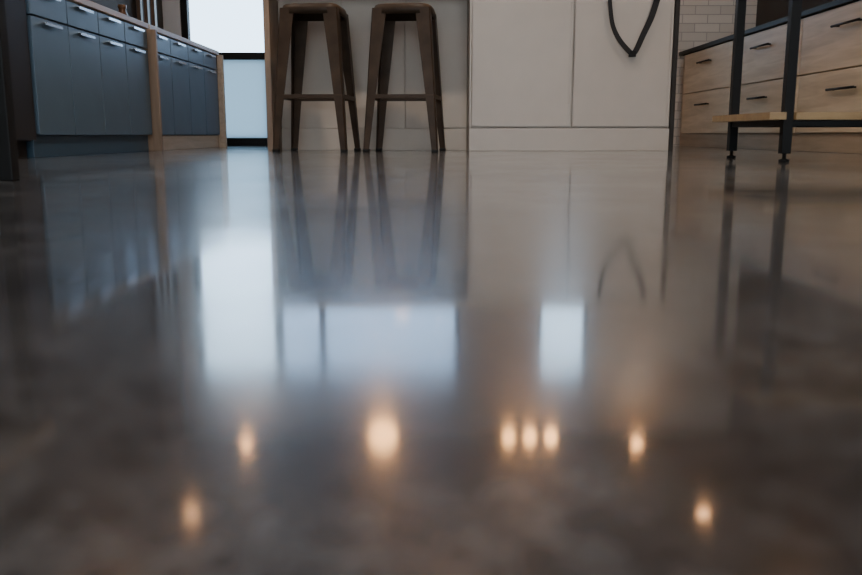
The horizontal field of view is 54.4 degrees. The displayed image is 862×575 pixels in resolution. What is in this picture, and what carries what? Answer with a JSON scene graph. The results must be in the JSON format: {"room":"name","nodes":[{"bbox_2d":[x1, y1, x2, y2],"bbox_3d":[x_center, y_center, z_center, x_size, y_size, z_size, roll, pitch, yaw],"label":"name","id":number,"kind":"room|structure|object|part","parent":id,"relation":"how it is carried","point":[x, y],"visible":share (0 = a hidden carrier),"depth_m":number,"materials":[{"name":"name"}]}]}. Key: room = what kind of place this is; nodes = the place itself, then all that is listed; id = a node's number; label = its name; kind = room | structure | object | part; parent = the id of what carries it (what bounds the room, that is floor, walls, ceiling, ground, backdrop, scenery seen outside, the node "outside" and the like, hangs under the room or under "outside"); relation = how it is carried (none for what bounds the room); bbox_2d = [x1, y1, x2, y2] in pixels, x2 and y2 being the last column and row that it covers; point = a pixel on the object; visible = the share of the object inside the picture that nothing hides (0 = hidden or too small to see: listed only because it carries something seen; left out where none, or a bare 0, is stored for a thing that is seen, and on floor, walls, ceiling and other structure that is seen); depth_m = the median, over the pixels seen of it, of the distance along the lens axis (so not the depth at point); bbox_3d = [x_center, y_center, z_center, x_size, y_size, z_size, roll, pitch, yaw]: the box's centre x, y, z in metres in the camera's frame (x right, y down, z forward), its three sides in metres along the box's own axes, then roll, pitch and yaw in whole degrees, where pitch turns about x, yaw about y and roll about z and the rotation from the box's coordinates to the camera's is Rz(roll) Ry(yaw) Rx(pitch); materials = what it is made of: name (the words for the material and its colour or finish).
{"room":"kitchen","nodes":[
{"label":"kitchen","id":0,"kind":"room"},
{"bbox_2d":[89,0,163,29],"bbox_3d":[-2.410,-1.642,1.963,0.120,2.720,10.850,0,10,0],"label":"wall","id":1,"kind":"structure","parent":0,"point":[131,10],"depth_m":6.60,"materials":[{"name":"grey paint"}]},
{"bbox_2d":[162,0,181,36],"bbox_3d":[-0.395,-2.623,7.359,3.910,2.720,0.120,0,10,0],"label":"wall","id":2,"kind":"structure","parent":0,"point":[170,8],"depth_m":7.34,"materials":[{"name":"white paint"}]},
{"bbox_2d":[180,0,267,145],"bbox_3d":[-1.810,-2.366,7.396,0.780,2.200,0.080,0,10,0],"label":"frame","id":3,"kind":"object","parent":2,"relation":"attached to","point":[184,4],"visible":0.28,"depth_m":7.41,"materials":[{"name":"black metal"}]},
{"bbox_2d":[224,60,266,137],"bbox_3d":[-1.805,-1.690,7.523,0.670,0.685,0.008,0,10,0],"label":"pane","id":4,"kind":"object","parent":2,"relation":"attached to","point":[244,80],"visible":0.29,"depth_m":7.52,"materials":[{"name":"clear glass"}]},
{"bbox_2d":[0,146,861,574],"bbox_3d":[0.250,-0.255,2.215,5.440,0.100,11.090,0,10,0],"label":"floor","id":5,"kind":"structure","parent":0,"point":[229,360],"depth_m":0.35,"materials":[{"name":"concrete"}]},
{"bbox_2d":[0,0,19,180],"bbox_3d":[-1.146,-0.476,1.532,0.548,0.580,0.525,0,10,0],"label":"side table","id":6,"kind":"object","parent":5,"relation":"on","point":[9,162],"visible":1,"depth_m":1.77,"materials":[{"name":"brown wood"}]},
{"bbox_2d":[5,0,36,157],"bbox_3d":[-1.998,-1.620,3.016,0.680,2.300,0.795,0,10,0],"label":"tall cabinet","id":7,"kind":"object","parent":5,"relation":"on","point":[16,19],"visible":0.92,"depth_m":3.46,"materials":[{"name":"brown paint"}]},
{"bbox_2d":[25,0,151,157],"bbox_3d":[-2.002,-1.062,4.294,0.673,0.745,1.490,0,10,0],"label":"base cabinet","id":8,"kind":"object","parent":5,"relation":"on","point":[89,59],"visible":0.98,"depth_m":4.11,"materials":[{"name":"paint"}]},
{"bbox_3d":[-1.696,-1.240,3.694,0.022,0.110,0.364,0,10,0],"label":"drawer","id":9,"kind":"part","parent":8,"relation":"part of","materials":[{"name":"blue paint"}]},
{"bbox_3d":[-1.696,-0.935,3.749,0.022,0.494,0.364,0,10,0],"label":"door","id":10,"kind":"part","parent":8,"relation":"part of","materials":[{"name":"blue paint"}]},
{"bbox_3d":[-1.675,-1.157,3.709,0.020,0.012,0.170,0,10,0],"label":"edge pull","id":11,"kind":"part","parent":8,"relation":"part of","materials":[{"name":"metal"}]},
{"bbox_3d":[-1.696,-1.307,4.060,0.022,0.110,0.364,0,10,0],"label":"drawer","id":12,"kind":"part","parent":8,"relation":"part of","materials":[{"name":"blue paint"}]},
{"bbox_3d":[-1.675,-1.342,4.054,0.020,0.012,0.170,0,10,0],"label":"edge pull","id":13,"kind":"part","parent":8,"relation":"part of","materials":[{"name":"metal"}]},
{"bbox_3d":[-1.696,-1.002,4.116,0.022,0.494,0.364,0,10,0],"label":"door","id":14,"kind":"part","parent":8,"relation":"part of","materials":[{"name":"blue paint"}]},
{"bbox_3d":[-1.675,-1.224,4.075,0.020,0.012,0.170,0,10,0],"label":"edge pull","id":15,"kind":"part","parent":8,"relation":"part of","materials":[{"name":"metal"}]},
{"bbox_2d":[67,0,147,28],"bbox_3d":[-2.006,-1.414,4.230,0.665,0.029,1.490,0,10,0],"label":"countertop","id":16,"kind":"structure","parent":8,"relation":"on","point":[85,3],"depth_m":4.38,"materials":[{"name":"brown wood"}]},
{"bbox_2d":[118,4,127,15],"bbox_3d":[-2.100,-1.813,5.718,0.090,0.220,0.090,0,10,0],"label":"storage jar","id":17,"kind":"object","parent":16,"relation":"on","point":[122,8],"visible":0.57,"depth_m":5.68,"materials":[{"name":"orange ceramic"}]},
{"bbox_3d":[-1.696,-1.373,4.427,0.022,0.110,0.364,0,10,0],"label":"drawer","id":18,"kind":"part","parent":8,"relation":"part of","materials":[{"name":"blue paint"}]},
{"bbox_3d":[-1.675,-1.409,4.420,0.020,0.012,0.170,0,10,0],"label":"edge pull","id":19,"kind":"part","parent":8,"relation":"part of","materials":[{"name":"metal"}]},
{"bbox_3d":[-1.675,-1.291,4.442,0.020,0.012,0.170,0,10,0],"label":"edge pull","id":20,"kind":"part","parent":8,"relation":"part of","materials":[{"name":"metal"}]},
{"bbox_3d":[-1.696,-1.069,4.482,0.022,0.494,0.364,0,10,0],"label":"door","id":21,"kind":"part","parent":8,"relation":"part of","materials":[{"name":"blue paint"}]},
{"bbox_3d":[-1.696,-1.440,4.793,0.022,0.110,0.364,0,10,0],"label":"drawer","id":22,"kind":"part","parent":8,"relation":"part of","materials":[{"name":"blue paint"}]},
{"bbox_3d":[-1.696,-1.135,4.849,0.022,0.494,0.364,0,10,0],"label":"door","id":23,"kind":"part","parent":8,"relation":"part of","materials":[{"name":"blue paint"}]},
{"bbox_2d":[136,0,156,26],"bbox_3d":[-2.269,-2.490,6.637,0.142,2.715,0.060,0,10,0],"label":"screen","id":24,"kind":"object","parent":5,"relation":"on","point":[138,2],"visible":0.02,"depth_m":6.67,"materials":[{"name":"silver wood"}]},
{"bbox_2d":[145,24,226,150],"bbox_3d":[-1.989,-1.348,5.864,0.698,0.745,1.660,0,10,0],"label":"base cabinet","id":25,"kind":"object","parent":5,"relation":"on","point":[186,77],"visible":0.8,"depth_m":5.71,"materials":[{"name":"paint"}]},
{"bbox_3d":[-1.989,-1.187,5.064,0.698,0.715,0.029,0,10,0],"label":"panel","id":26,"kind":"part","parent":25,"relation":"part of","materials":[{"name":"brown wood"}]},
{"bbox_3d":[-1.696,-1.518,5.223,0.022,0.110,0.392,0,10,0],"label":"drawer","id":27,"kind":"part","parent":25,"relation":"part of","materials":[{"name":"blue paint"}]},
{"bbox_3d":[-1.696,-1.213,5.278,0.022,0.494,0.392,0,10,0],"label":"door","id":28,"kind":"part","parent":25,"relation":"part of","materials":[{"name":"blue paint"}]},
{"bbox_3d":[-1.696,-1.590,5.616,0.022,0.110,0.392,0,10,0],"label":"drawer","id":29,"kind":"part","parent":25,"relation":"part of","materials":[{"name":"blue paint"}]},
{"bbox_3d":[-1.696,-1.285,5.672,0.022,0.494,0.392,0,10,0],"label":"door","id":30,"kind":"part","parent":25,"relation":"part of","materials":[{"name":"blue paint"}]},
{"bbox_2d":[148,24,218,54],"bbox_3d":[-2.006,-1.700,5.799,0.665,0.029,1.660,0,10,0],"label":"countertop","id":31,"kind":"structure","parent":25,"relation":"on","point":[162,32],"depth_m":5.67,"materials":[{"name":"brown wood"}]},
{"bbox_3d":[-1.696,-1.661,6.010,0.022,0.110,0.392,0,10,0],"label":"drawer","id":32,"kind":"part","parent":25,"relation":"part of","materials":[{"name":"blue paint"}]},
{"bbox_3d":[-1.696,-1.356,6.065,0.022,0.494,0.392,0,10,0],"label":"door","id":33,"kind":"part","parent":25,"relation":"part of","materials":[{"name":"blue paint"}]},
{"bbox_3d":[-1.696,-1.733,6.403,0.022,0.110,0.392,0,10,0],"label":"drawer","id":34,"kind":"part","parent":25,"relation":"part of","materials":[{"name":"blue paint"}]},
{"bbox_3d":[-1.696,-1.428,6.459,0.022,0.494,0.392,0,10,0],"label":"door","id":35,"kind":"part","parent":25,"relation":"part of","materials":[{"name":"blue paint"}]},
{"bbox_3d":[-1.989,-1.479,6.668,0.698,0.715,0.029,0,10,0],"label":"panel","id":36,"kind":"part","parent":25,"relation":"part of","materials":[{"name":"brown wood"}]},
{"bbox_2d":[272,3,360,151],"bbox_3d":[-0.672,-1.216,4.922,0.434,0.824,0.434,1,10,6],"label":"wooden bar stool","id":37,"kind":"object","parent":5,"relation":"on","point":[294,18],"visible":1,"depth_m":4.77,"materials":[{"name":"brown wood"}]},
{"bbox_3d":[-0.855,-1.184,4.777,0.130,0.788,0.119,-8,13,-38],"label":"leg","id":38,"kind":"part","parent":37,"relation":"part of","materials":[{"name":"brown wood"}]},
{"bbox_3d":[-0.820,-1.243,5.102,0.119,0.788,0.130,-8,13,-38],"label":"leg","id":39,"kind":"part","parent":37,"relation":"part of","materials":[{"name":"brown wood"}]},
{"bbox_3d":[-0.672,-1.594,4.853,0.342,0.056,0.342,1,10,6],"label":"seat","id":40,"kind":"part","parent":37,"relation":"part of","materials":[{"name":"brown wood"}]},
{"bbox_3d":[-0.524,-1.178,4.743,0.119,0.788,0.130,-8,13,-38],"label":"leg","id":41,"kind":"part","parent":37,"relation":"part of","materials":[{"name":"brown wood"}]},
{"bbox_3d":[-0.489,-1.237,5.068,0.130,0.788,0.119,-8,13,-38],"label":"leg","id":42,"kind":"part","parent":37,"relation":"part of","materials":[{"name":"brown wood"}]},
{"bbox_2d":[363,3,445,151],"bbox_3d":[-0.150,-1.216,4.922,0.434,0.824,0.434,1,10,7],"label":"wooden bar stool","id":43,"kind":"object","parent":5,"relation":"on","point":[384,16],"visible":0.98,"depth_m":4.76,"materials":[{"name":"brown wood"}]},
{"bbox_3d":[-0.335,-1.185,4.780,0.130,0.788,0.119,-8,13,-37],"label":"leg","id":44,"kind":"part","parent":43,"relation":"part of","materials":[{"name":"brown wood"}]},
{"bbox_3d":[-0.295,-1.244,5.105,0.119,0.788,0.130,-8,13,-37],"label":"leg","id":45,"kind":"part","parent":43,"relation":"part of","materials":[{"name":"brown wood"}]},
{"bbox_3d":[-0.150,-1.594,4.853,0.342,0.056,0.342,1,10,7],"label":"seat","id":46,"kind":"part","parent":43,"relation":"part of","materials":[{"name":"brown wood"}]},
{"bbox_3d":[-0.005,-1.177,4.741,0.119,0.788,0.130,-8,13,-37],"label":"leg","id":47,"kind":"part","parent":43,"relation":"part of","materials":[{"name":"brown wood"}]},
{"bbox_3d":[0.035,-1.236,5.065,0.130,0.788,0.119,-8,13,-37],"label":"leg","id":48,"kind":"part","parent":43,"relation":"part of","materials":[{"name":"brown wood"}]},
{"bbox_2d":[263,0,679,150],"bbox_3d":[0.240,-1.410,5.534,2.500,0.985,1.006,0,10,0],"label":"kitchen island","id":49,"kind":"object","parent":5,"relation":"on","point":[516,75],"visible":0.8,"depth_m":5.09,"materials":[{"name":"beige paint"}]},
{"bbox_3d":[-0.982,-1.384,5.516,0.036,0.940,0.950,0,10,0],"label":"panel","id":50,"kind":"part","parent":49,"relation":"part of","materials":[{"name":"brown wood"}]},
{"bbox_3d":[-0.763,-1.419,5.336,0.397,0.795,0.015,0,10,0],"label":"recess panel","id":51,"kind":"part","parent":49,"relation":"part of","materials":[{"name":"beige paint"}]},
{"bbox_3d":[-0.364,-1.419,5.336,0.393,0.795,0.015,0,10,0],"label":"recess panel","id":52,"kind":"part","parent":49,"relation":"part of","materials":[{"name":"beige paint"}]},
{"bbox_3d":[-0.366,-0.956,5.415,1.191,0.135,0.025,0,10,0],"label":"recess board","id":53,"kind":"part","parent":49,"relation":"part of","materials":[{"name":"beige paint"}]},
{"bbox_3d":[0.033,-1.419,5.336,0.393,0.795,0.015,0,10,0],"label":"recess panel","id":54,"kind":"part","parent":49,"relation":"part of","materials":[{"name":"beige paint"}]},
{"bbox_3d":[0.548,-1.366,5.046,0.603,0.786,0.019,0,10,0],"label":"door panel","id":55,"kind":"part","parent":49,"relation":"part of","materials":[{"name":"beige paint"}]},
{"bbox_3d":[0.842,-0.904,5.129,1.220,0.135,0.024,0,10,0],"label":"board","id":56,"kind":"part","parent":49,"relation":"part of","materials":[{"name":"beige paint"}]},
{"bbox_3d":[1.153,-1.366,5.046,0.589,0.786,0.019,0,10,0],"label":"door panel","id":57,"kind":"part","parent":49,"relation":"part of","materials":[{"name":"beige paint"}]},
{"bbox_2d":[608,0,659,56],"bbox_3d":[1.204,-1.558,4.973,0.319,0.366,0.044,0,10,0],"label":"strap","id":58,"kind":"object","parent":49,"relation":"hanging from","point":[655,4],"visible":1,"depth_m":4.98,"materials":[{"name":"black leather"}]},
{"bbox_3d":[1.466,-1.383,5.514,0.027,0.940,0.955,0,10,0],"label":"panel","id":59,"kind":"part","parent":49,"relation":"part of","materials":[{"name":"brown paint"}]},
{"bbox_2d":[679,0,861,153],"bbox_3d":[2.502,-1.239,5.080,0.673,0.812,4.800,0,10,0],"label":"base cabinet","id":60,"kind":"object","parent":5,"relation":"on","point":[829,67],"visible":0.79,"depth_m":5.30,"materials":[{"name":"brown wood"}]},
{"bbox_3d":[2.211,-1.414,6.771,0.021,0.330,1.160,0,10,0],"label":"drawer","id":61,"kind":"part","parent":60,"relation":"part of","materials":[{"name":"brown wood"}]},
{"bbox_3d":[2.211,-1.745,6.711,0.021,0.327,1.160,0,10,0],"label":"drawer","id":62,"kind":"part","parent":60,"relation":"part of","materials":[{"name":"brown wood"}]},
{"bbox_3d":[2.172,-1.268,5.609,0.014,0.014,0.300,0,10,0],"label":"bar pull","id":63,"kind":"part","parent":60,"relation":"part of","materials":[{"name":"black metal"}]},
{"bbox_3d":[2.172,-1.598,5.549,0.014,0.014,0.300,0,10,0],"label":"bar pull","id":64,"kind":"part","parent":60,"relation":"part of","materials":[{"name":"black metal"}]},
{"bbox_3d":[2.211,-1.204,5.620,0.021,0.330,1.160,0,10,0],"label":"drawer","id":65,"kind":"part","parent":60,"relation":"part of","materials":[{"name":"brown wood"}]},
{"bbox_2d":[679,0,859,55],"bbox_3d":[2.509,-1.623,5.010,0.658,0.031,4.800,0,10,0],"label":"countertop","id":66,"kind":"structure","parent":60,"relation":"on","point":[834,4],"depth_m":5.37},
{"bbox_3d":[2.211,-1.535,5.560,0.021,0.327,1.160,0,10,0],"label":"drawer","id":67,"kind":"part","parent":60,"relation":"part of","materials":[{"name":"brown wood"}]},
{"bbox_3d":[2.211,-0.995,4.469,0.021,0.330,1.160,0,10,0],"label":"drawer","id":68,"kind":"part","parent":60,"relation":"part of","materials":[{"name":"brown wood"}]},
{"bbox_3d":[2.211,-1.326,4.409,0.021,0.327,1.160,0,10,0],"label":"drawer","id":69,"kind":"part","parent":60,"relation":"part of","materials":[{"name":"brown wood"}]},
{"bbox_3d":[2.172,-1.059,4.457,0.014,0.014,0.300,0,10,0],"label":"bar pull","id":70,"kind":"part","parent":60,"relation":"part of","materials":[{"name":"black metal"}]},
{"bbox_3d":[2.172,-1.389,4.397,0.014,0.014,0.300,0,10,0],"label":"bar pull","id":71,"kind":"part","parent":60,"relation":"part of","materials":[{"name":"black metal"}]},
{"bbox_2d":[712,0,861,161],"bbox_3d":[1.632,-0.946,3.223,0.864,0.900,0.680,0,10,0],"label":"table","id":72,"kind":"object","parent":5,"relation":"on","point":[787,118],"visible":0.95,"depth_m":3.00,"materials":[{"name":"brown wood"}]},
{"bbox_3d":[1.277,-0.989,3.486,0.034,0.830,0.034,0,10,0],"label":"leg","id":73,"kind":"part","parent":72,"relation":"part of","materials":[{"name":"black metal"}]},
{"bbox_2d":[712,112,861,121],"bbox_3d":[1.629,-0.663,3.272,0.859,0.026,0.615,0,10,0],"label":"shelf","id":74,"kind":"object","parent":72,"relation":"attached to","point":[733,116],"depth_m":2.99,"materials":[{"name":"brown wood"}]},
{"bbox_3d":[1.277,-0.892,2.955,0.034,0.830,0.034,0,10,0],"label":"leg","id":75,"kind":"part","parent":72,"relation":"part of","materials":[{"name":"black metal"}]},
{"bbox_2d":[673,0,756,145],"bbox_3d":[2.205,-2.623,7.359,1.290,2.720,0.120,0,10,0],"label":"tiled wall","id":76,"kind":"structure","parent":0,"point":[701,22],"depth_m":7.36,"materials":[{"name":"white tile"}]},
{"bbox_2d":[756,0,833,25],"bbox_3d":[2.910,-1.642,1.963,0.120,2.720,10.850,0,10,0],"label":"wall","id":77,"kind":"structure","parent":0,"point":[767,10],"depth_m":6.94,"materials":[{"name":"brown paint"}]}
]}

